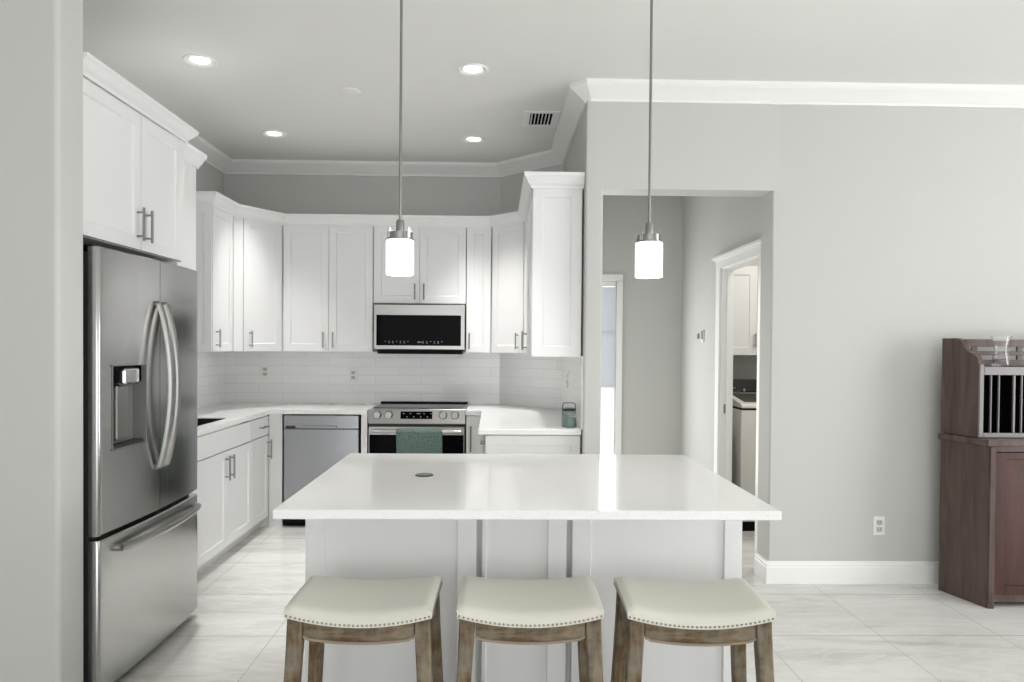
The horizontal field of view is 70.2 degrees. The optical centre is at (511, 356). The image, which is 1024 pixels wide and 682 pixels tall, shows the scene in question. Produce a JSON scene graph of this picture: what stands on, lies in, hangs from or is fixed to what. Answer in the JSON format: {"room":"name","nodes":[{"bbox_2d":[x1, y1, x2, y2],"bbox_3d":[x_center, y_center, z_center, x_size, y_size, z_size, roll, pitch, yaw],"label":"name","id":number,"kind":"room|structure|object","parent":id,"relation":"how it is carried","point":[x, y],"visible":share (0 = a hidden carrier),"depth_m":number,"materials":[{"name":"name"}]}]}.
{"room":"kitchen","nodes":[
{"label":"kitchen","id":0,"kind":"room"},
{"bbox_2d":[0,0,82,681],"bbox_3d":[-2.958,-0.133,2.715,2.600,2.993,0.158,0,1,-1],"label":"wall partition","id":1,"kind":"structure","parent":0,"point":[41,41],"depth_m":2.67,"materials":[{"name":"grey paint"}]},
{"bbox_2d":[196,162,223,407],"bbox_3d":[-2.532,-0.156,4.554,0.150,2.993,3.502,0,1,-1],"label":"wall","id":2,"kind":"structure","parent":0,"point":[208,178],"depth_m":5.97,"materials":[{"name":"grey paint"}]},
{"bbox_2d":[83,52,198,261],"bbox_3d":[-2.036,-0.839,3.336,0.772,0.695,1.058,0,1,-1],"label":"upper cabinet","id":3,"kind":"object","parent":2,"relation":"attached to","point":[133,145],"visible":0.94,"depth_m":3.26,"materials":[{"name":"white wood"}]},
{"bbox_2d":[196,206,232,351],"bbox_3d":[-2.261,-0.553,5.288,0.398,1.030,0.410,0,1,-1],"label":"upper cabinet","id":4,"kind":"object","parent":2,"relation":"attached to","point":[214,226],"visible":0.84,"depth_m":5.14,"materials":[{"name":"white wood"}]},
{"bbox_2d":[233,216,283,350],"bbox_3d":[-2.168,-0.561,5.897,0.610,1.030,0.798,0,1,-1],"label":"upper cabinet","id":5,"kind":"object","parent":2,"relation":"attached to","point":[258,246],"visible":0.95,"depth_m":5.71,"materials":[{"name":"white wood"}]},
{"bbox_2d":[224,174,500,507],"bbox_3d":[-1.081,-0.172,6.396,3.130,2.993,0.120,0,1,-1],"label":"wall","id":6,"kind":"structure","parent":0,"point":[287,194],"depth_m":6.32,"materials":[{"name":"grey paint"}]},
{"bbox_2d":[261,365,268,377],"bbox_3d":[-2.137,0.128,6.306,0.070,0.115,0.009,0,1,-1],"label":"wall outlet","id":7,"kind":"object","parent":6,"relation":"attached to","point":[264,368],"visible":1,"depth_m":6.30,"materials":[{"name":"white plastic"}]},
{"bbox_2d":[283,226,376,351],"bbox_3d":[-1.500,-0.559,6.103,0.727,1.030,0.418,0,1,-1],"label":"upper cabinet","id":8,"kind":"object","parent":6,"relation":"attached to","point":[328,290],"visible":0.99,"depth_m":5.94,"materials":[{"name":"white wood"}]},
{"bbox_2d":[349,368,356,381],"bbox_3d":[-1.377,0.159,6.322,0.070,0.115,0.009,0,1,-1],"label":"wall outlet","id":9,"kind":"object","parent":6,"relation":"attached to","point":[352,371],"visible":1,"depth_m":6.32,"materials":[{"name":"white plastic"}]},
{"bbox_2d":[197,351,582,428],"bbox_3d":[-1.030,0.197,5.253,2.890,0.450,2.180,0,1,-1],"label":"backsplash","id":10,"kind":"structure","parent":6,"relation":"attached to","point":[226,376],"depth_m":6.32,"materials":[{"name":"tile"}]},
{"bbox_2d":[374,227,466,304],"bbox_3d":[-0.755,-0.752,6.116,0.752,0.632,0.418,0,1,-1],"label":"upper cabinet","id":11,"kind":"object","parent":6,"relation":"attached to","point":[440,254],"visible":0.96,"depth_m":5.95,"materials":[{"name":"white wood"}]},
{"bbox_2d":[374,304,465,354],"bbox_3d":[-0.756,-0.227,6.119,0.738,0.411,0.422,0,1,-1],"label":"microwave","id":12,"kind":"object","parent":11,"relation":"attached to","point":[398,328],"visible":0.99,"depth_m":5.91,"materials":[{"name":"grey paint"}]},
{"bbox_2d":[466,228,491,352],"bbox_3d":[-0.276,-0.550,6.129,0.202,1.030,0.418,0,1,-1],"label":"upper cabinet","id":13,"kind":"object","parent":6,"relation":"attached to","point":[479,240],"visible":1,"depth_m":5.96,"materials":[{"name":"white wood"}]},
{"bbox_2d":[501,164,563,409],"bbox_3d":[0.150,-0.158,6.113,0.500,2.993,0.500,0,1,-1],"label":"wall","id":14,"kind":"structure","parent":0,"point":[511,186],"depth_m":6.24,"materials":[{"name":"grey paint"}]},
{"bbox_2d":[491,222,524,352],"bbox_3d":[0.040,-0.545,5.949,0.838,1.030,0.349,1,1,44],"label":"upper cabinet","id":15,"kind":"object","parent":14,"relation":"attached to","point":[507,304],"visible":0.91,"depth_m":5.84,"materials":[{"name":"white wood"}]},
{"bbox_2d":[83,0,1023,162],"bbox_3d":[1.218,-1.648,2.103,10.900,0.120,12.600,0,1,-1],"label":"ceiling","id":16,"kind":"structure","parent":0,"point":[282,65],"depth_m":3.90,"materials":[{"name":"white paint"}]},
{"bbox_2d":[183,54,216,66],"bbox_3d":[-1.723,-1.634,4.027,0.176,0.009,0.176,0,1,-1],"label":"recessed light","id":17,"kind":"object","parent":16,"relation":"in","point":[199,60],"visible":1,"depth_m":4.03,"materials":[{"name":"white plastic"}]},
{"bbox_2d":[262,130,285,137],"bbox_3d":[-1.768,-1.654,5.420,0.176,0.009,0.176,0,1,-1],"label":"recessed light","id":18,"kind":"object","parent":16,"relation":"in","point":[269,133],"visible":1,"depth_m":5.41,"materials":[{"name":"white plastic"}]},
{"bbox_2d":[339,87,359,95],"bbox_3d":[-1.000,-1.635,4.499,0.128,0.010,0.128,0,1,-1],"label":"cover plate","id":19,"kind":"object","parent":16,"relation":"attached to","point":[347,90],"visible":1,"depth_m":4.48,"materials":[{"name":"white paint"}]},
{"bbox_2d":[386,0,413,275],"bbox_3d":[-0.433,-0.966,2.837,0.124,1.291,0.124,0,1,-1],"label":"pendant lamp","id":20,"kind":"object","parent":16,"relation":"hanging from","point":[399,243],"visible":1,"depth_m":2.81,"materials":[{"name":"white glass"}]},
{"bbox_2d":[396,219,403,230],"bbox_3d":[-0.436,-0.510,2.844,0.033,0.047,0.033,0,1,-1],"label":"socket","id":21,"kind":"object","parent":20,"relation":"attached to","point":[399,223],"depth_m":2.83,"materials":[{"name":"silver metal"}]},
{"bbox_2d":[457,63,488,75],"bbox_3d":[-0.221,-1.623,4.127,0.176,0.009,0.176,0,1,-1],"label":"recessed light","id":22,"kind":"object","parent":16,"relation":"in","point":[470,69],"visible":1,"depth_m":4.13,"materials":[{"name":"white plastic"}]},
{"bbox_2d":[462,136,485,142],"bbox_3d":[-0.288,-1.644,5.524,0.176,0.009,0.176,0,1,-1],"label":"recessed light","id":23,"kind":"object","parent":16,"relation":"in","point":[469,139],"visible":1,"depth_m":5.53,"materials":[{"name":"white plastic"}]},
{"bbox_2d":[522,110,559,126],"bbox_3d":[0.197,-1.631,5.012,0.240,0.012,0.340,0,1,-1],"label":"ceiling vent","id":24,"kind":"object","parent":16,"relation":"in","point":[530,118],"visible":1,"depth_m":5.00,"materials":[{"name":"white metal"}]},
{"bbox_2d":[635,0,662,277],"bbox_3d":[0.543,-0.959,2.858,0.124,1.291,0.124,0,1,-1],"label":"pendant lamp","id":25,"kind":"object","parent":16,"relation":"hanging from","point":[649,245],"visible":1,"depth_m":2.84,"materials":[{"name":"white glass"}]},
{"bbox_2d":[645,222,653,233],"bbox_3d":[0.539,-0.502,2.865,0.033,0.047,0.033,0,1,-1],"label":"socket","id":26,"kind":"object","parent":25,"relation":"attached to","point":[649,227],"depth_m":2.85,"materials":[{"name":"silver metal"}]},
{"bbox_2d":[114,508,1023,681],"bbox_3d":[1.193,1.455,2.148,10.900,0.100,12.600,0,1,-1],"label":"floor","id":27,"kind":"structure","parent":0,"point":[236,631],"depth_m":3.67,"materials":[{"name":"tile"}]},
{"bbox_2d":[83,244,201,681],"bbox_3d":[-1.970,0.455,3.335,0.870,1.815,0.953,0,1,-1],"label":"refrigerator","id":28,"kind":"object","parent":27,"relation":"on","point":[140,313],"visible":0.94,"depth_m":3.13,"materials":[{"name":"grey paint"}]},
{"bbox_2d":[113,365,140,383],"bbox_3d":[-1.643,0.073,3.075,0.040,0.071,0.252,0,1,-1],"label":"water dispenser","id":29,"kind":"object","parent":28,"relation":"attached to","point":[122,374],"depth_m":3.05,"materials":[{"name":"black glass"}]},
{"bbox_2d":[167,142,206,492],"bbox_3d":[-2.094,0.102,4.025,0.700,2.500,0.284,0,1,-1],"label":"tall cabinet","id":30,"kind":"object","parent":27,"relation":"on","point":[194,158],"visible":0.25,"depth_m":4.03,"materials":[{"name":"white wood"}]},
{"bbox_2d":[196,421,251,573],"bbox_3d":[-2.150,0.899,4.706,0.629,0.885,1.135,0,1,-1],"label":"base cabinet","id":31,"kind":"object","parent":27,"relation":"on","point":[224,455],"visible":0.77,"depth_m":4.74,"materials":[{"name":"white wood"}]},
{"bbox_2d":[197,402,379,435],"bbox_3d":[-1.792,0.433,5.230,1.350,0.033,2.181,0,1,-1],"label":"countertop","id":32,"kind":"structure","parent":31,"relation":"on","point":[231,413],"depth_m":5.65,"materials":[{"name":"white stone"}]},
{"bbox_2d":[197,418,221,425],"bbox_3d":[-2.141,0.539,4.719,0.408,0.224,0.568,0,1,-1],"label":"sink","id":33,"kind":"object","parent":32,"relation":"in","point":[200,421],"visible":0.02,"depth_m":4.99,"materials":[{"name":"black metal"}]},
{"bbox_2d":[241,415,271,539],"bbox_3d":[-2.166,0.887,5.482,0.629,0.885,0.413,0,1,-1],"label":"base cabinet","id":34,"kind":"object","parent":27,"relation":"on","point":[259,426],"visible":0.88,"depth_m":5.49,"materials":[{"name":"white wood"}]},
{"bbox_2d":[269,414,282,526],"bbox_3d":[-1.842,0.887,5.686,0.101,0.885,0.020,0,1,-1],"label":"filler panel","id":35,"kind":"object","parent":27,"relation":"on","point":[275,420],"visible":0.92,"depth_m":5.68,"materials":[{"name":"white wood"}]},
{"bbox_2d":[284,414,360,524],"bbox_3d":[-1.491,0.888,5.956,0.594,0.880,0.614,0,1,-1],"label":"dishwasher","id":36,"kind":"object","parent":27,"relation":"on","point":[313,443],"visible":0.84,"depth_m":5.67,"materials":[{"name":"grey metal"}]},
{"bbox_2d":[283,575,442,681],"bbox_3d":[-0.444,1.051,2.242,0.474,0.680,0.370,0,1,0],"label":"bar stool","id":37,"kind":"object","parent":27,"relation":"on","point":[331,610],"visible":1,"depth_m":2.11,"materials":[{"name":"beige leather"}]},
{"bbox_2d":[361,414,368,452],"bbox_3d":[-1.162,0.888,5.970,0.047,0.885,0.560,0,1,-1],"label":"filler panel","id":38,"kind":"object","parent":27,"relation":"on","point":[364,418],"visible":0.18,"depth_m":5.69,"materials":[{"name":"white wood"}]},
{"bbox_2d":[368,401,467,453],"bbox_3d":[-0.754,0.864,5.991,0.757,0.940,0.706,0,1,-1],"label":"range","id":39,"kind":"object","parent":27,"relation":"on","point":[384,418],"visible":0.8,"depth_m":5.70,"materials":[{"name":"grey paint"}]},
{"bbox_2d":[396,429,442,453],"bbox_3d":[-0.719,0.741,5.646,0.357,0.356,0.054,0,1,-1],"label":"dish towel","id":40,"kind":"object","parent":39,"relation":"hanging from","point":[408,441],"visible":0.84,"depth_m":5.63,"materials":[{"name":"green fabric"}]},
{"bbox_2d":[372,403,467,409],"bbox_3d":[-0.751,0.417,6.015,0.757,0.020,0.585,0,1,-1],"label":"cooktop","id":41,"kind":"object","parent":39,"relation":"in","point":[382,406],"depth_m":5.92,"materials":[{"name":"black glass"}]},
{"bbox_2d":[466,415,485,453],"bbox_3d":[-0.293,0.894,6.015,0.150,0.885,0.688,0,1,-1],"label":"base cabinet","id":42,"kind":"object","parent":27,"relation":"on","point":[473,439],"visible":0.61,"depth_m":5.70,"materials":[{"name":"white wood"}]},
{"bbox_2d":[305,519,741,681],"bbox_3d":[0.034,0.941,3.028,1.541,0.883,0.904,0,1,-1],"label":"kitchen island","id":43,"kind":"object","parent":27,"relation":"on","point":[602,550],"visible":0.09,"depth_m":2.58,"materials":[{"name":"white wood"}]},
{"bbox_2d":[273,453,781,519],"bbox_3d":[0.040,0.485,2.866,1.589,0.030,1.190,0,1,-1],"label":"island countertop","id":44,"kind":"structure","parent":43,"relation":"on","point":[360,485],"depth_m":2.58,"materials":[{"name":"white stone"}]},
{"bbox_2d":[415,473,432,476],"bbox_3d":[-0.345,0.465,2.868,0.072,0.004,0.072,0,1,-1],"label":"outlet","id":45,"kind":"object","parent":44,"relation":"attached to","point":[418,474],"visible":1,"depth_m":2.86,"materials":[{"name":"grey plastic"}]},
{"bbox_2d":[480,435,579,453],"bbox_3d":[0.086,0.906,5.393,0.618,0.885,1.848,0,1,-1],"label":"base cabinet","id":46,"kind":"object","parent":27,"relation":"on","point":[494,444],"visible":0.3,"depth_m":4.47,"materials":[{"name":"white wood"}]},
{"bbox_2d":[466,404,580,434],"bbox_3d":[0.023,0.445,5.399,0.757,0.033,1.920,0,1,-1],"label":"countertop","id":47,"kind":"structure","parent":46,"relation":"on","point":[496,419],"depth_m":4.96,"materials":[{"name":"white stone"}]},
{"bbox_2d":[561,402,575,427],"bbox_3d":[0.359,0.365,4.590,0.094,0.154,0.094,0,1,-1],"label":"glass jar","id":48,"kind":"object","parent":47,"relation":"on","point":[568,420],"visible":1,"depth_m":4.55,"materials":[{"name":"teal glass"}]},
{"bbox_2d":[456,576,604,681],"bbox_3d":[0.048,1.054,2.252,0.474,0.680,0.370,0,1,-1],"label":"bar stool","id":49,"kind":"object","parent":27,"relation":"on","point":[493,610],"visible":1,"depth_m":2.11,"materials":[{"name":"beige leather"}]},
{"bbox_2d":[611,577,775,681],"bbox_3d":[0.544,1.058,2.250,0.474,0.680,0.370,0,1,1],"label":"bar stool","id":50,"kind":"object","parent":27,"relation":"on","point":[724,612],"visible":1,"depth_m":2.12,"materials":[{"name":"beige leather"}]},
{"bbox_2d":[732,379,756,530],"bbox_3d":[2.106,0.778,5.998,0.680,1.155,0.680,0,1,-1],"label":"washing machine","id":51,"kind":"object","parent":27,"relation":"on","point":[744,390],"visible":0.2,"depth_m":5.66,"materials":[{"name":"white metal"}]},
{"bbox_2d":[732,440,732,482],"bbox_3d":[1.730,0.963,5.953,0.039,0.724,0.425,0,1,-1],"label":"hose","id":52,"kind":"object","parent":51,"relation":"attached to","point":[732,440],"visible":0.13,"depth_m":5.75,"materials":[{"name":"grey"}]},
{"bbox_2d":[938,338,1023,608],"bbox_3d":[3.287,0.646,4.165,1.532,1.492,0.332,0,1,-1],"label":"hutch","id":53,"kind":"object","parent":27,"relation":"on","point":[981,518],"visible":1,"depth_m":4.11,"materials":[{"name":"brown wood"}]},
{"bbox_2d":[938,433,1023,446],"bbox_3d":[3.288,0.477,4.167,1.532,0.038,0.323,0,1,-1],"label":"countertop","id":54,"kind":"structure","parent":53,"relation":"on","point":[990,442],"depth_m":4.04,"materials":[{"name":"brown wood"}]},
{"bbox_2d":[991,336,1011,366],"bbox_3d":[2.774,-0.030,4.135,0.102,0.174,0.102,0,1,-1],"label":"crystal vase","id":55,"kind":"object","parent":53,"relation":"on","point":[1000,358],"visible":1,"depth_m":4.10,"materials":[{"name":"clear glass"}]},
{"bbox_2d":[564,100,602,453],"bbox_3d":[0.468,-0.145,5.377,0.104,2.993,1.986,0,1,-1],"label":"wall","id":56,"kind":"structure","parent":0,"point":[577,159],"depth_m":4.39,"materials":[{"name":"grey paint"}]},
{"bbox_2d":[521,188,582,356],"bbox_3d":[0.242,-0.528,5.079,0.345,1.036,1.256,0,1,-1],"label":"upper cabinet","id":57,"kind":"object","parent":56,"relation":"attached to","point":[553,220],"visible":1,"depth_m":4.46,"materials":[{"name":"white wood"}]},
{"bbox_2d":[196,171,584,227],"bbox_3d":[-1.018,-1.089,5.147,2.882,0.090,1.569,0,1,-1],"label":"crown molding","id":58,"kind":"structure","parent":57,"relation":"attached to","point":[531,179],"depth_m":5.82,"materials":[{"name":"white wood"}]},
{"bbox_2d":[602,195,757,454],"bbox_3d":[1.906,-0.153,6.761,3.100,2.993,0.120,0,1,-1],"label":"wall","id":59,"kind":"structure","parent":0,"point":[652,307],"depth_m":6.69,"materials":[{"name":"grey paint"}]},
{"bbox_2d":[601,287,614,387],"bbox_3d":[0.768,-0.178,6.702,0.353,0.926,0.020,0,1,-1],"label":"window blind","id":60,"kind":"object","parent":59,"relation":"attached to","point":[608,293],"depth_m":6.70,"materials":[{"name":"white"}]},
{"bbox_2d":[601,282,615,454],"bbox_3d":[0.752,0.322,6.726,0.398,2.026,0.054,0,1,-1],"label":"door","id":61,"kind":"structure","parent":59,"relation":"in","point":[608,352],"depth_m":6.71,"materials":[{"name":"white"}]},
{"bbox_2d":[602,274,622,454],"bbox_3d":[0.751,0.291,6.674,0.508,2.088,0.018,0,1,-1],"label":"trim","id":62,"kind":"structure","parent":59,"relation":"attached to","point":[605,277],"depth_m":6.67,"materials":[{"name":"white wood"}]},
{"bbox_2d":[733,266,757,354],"bbox_3d":[2.204,-0.402,6.502,1.080,0.777,0.394,0,1,-1],"label":"laundry cabinet","id":63,"kind":"object","parent":59,"relation":"attached to","point":[745,278],"visible":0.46,"depth_m":6.34,"materials":[{"name":"white wood"}]},
{"bbox_2d":[680,196,761,471],"bbox_3d":[1.623,-0.140,5.646,0.085,2.993,2.096,0,1,-1],"label":"wall","id":64,"kind":"structure","parent":0,"point":[713,226],"depth_m":6.00,"materials":[{"name":"grey paint"}]},
{"bbox_2d":[701,329,703,341],"bbox_3d":[1.565,-0.171,5.988,0.014,0.105,0.060,0,1,-1],"label":"thermostat","id":65,"kind":"object","parent":64,"relation":"attached to","point":[702,331],"visible":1,"depth_m":5.97,"materials":[{"name":"white plastic"}]},
{"bbox_2d":[712,239,760,553],"bbox_3d":[1.565,0.307,5.117,0.046,2.115,1.035,0,1,-1],"label":"trim","id":66,"kind":"structure","parent":64,"relation":"attached to","point":[753,249],"depth_m":5.36,"materials":[{"name":"white wood"}]},
{"bbox_2d":[719,256,757,481],"bbox_3d":[1.630,0.350,5.119,0.093,2.030,0.827,0,1,-1],"label":"trim","id":67,"kind":"structure","parent":64,"relation":"attached to","point":[727,273],"depth_m":5.51,"materials":[{"name":"white wood"}]},
{"bbox_2d":[590,102,1023,560],"bbox_3d":[3.481,-0.109,4.543,6.046,2.993,0.190,0,1,-1],"label":"wall","id":68,"kind":"structure","parent":0,"point":[888,233],"depth_m":4.42,"materials":[{"name":"grey paint"}]},
{"bbox_2d":[188,78,1023,176],"bbox_3d":[1.932,-1.569,4.675,8.760,0.101,3.410,0,1,-1],"label":"trim","id":69,"kind":"structure","parent":68,"relation":"attached to","point":[590,89],"depth_m":4.37,"materials":[{"name":"white wood"}]},
{"bbox_2d":[754,552,938,583],"bbox_3d":[3.914,1.323,4.565,4.757,0.135,0.207,0,1,-1],"label":"baseboard","id":70,"kind":"structure","parent":68,"relation":"attached to","point":[770,572],"depth_m":4.42,"materials":[{"name":"white wood"}]},
{"bbox_2d":[873,516,884,534],"bbox_3d":[2.233,1.028,4.434,0.070,0.115,0.009,0,1,-1],"label":"wall outlet","id":71,"kind":"object","parent":68,"relation":"attached to","point":[878,521],"visible":1,"depth_m":4.43,"materials":[{"name":"white plastic"}]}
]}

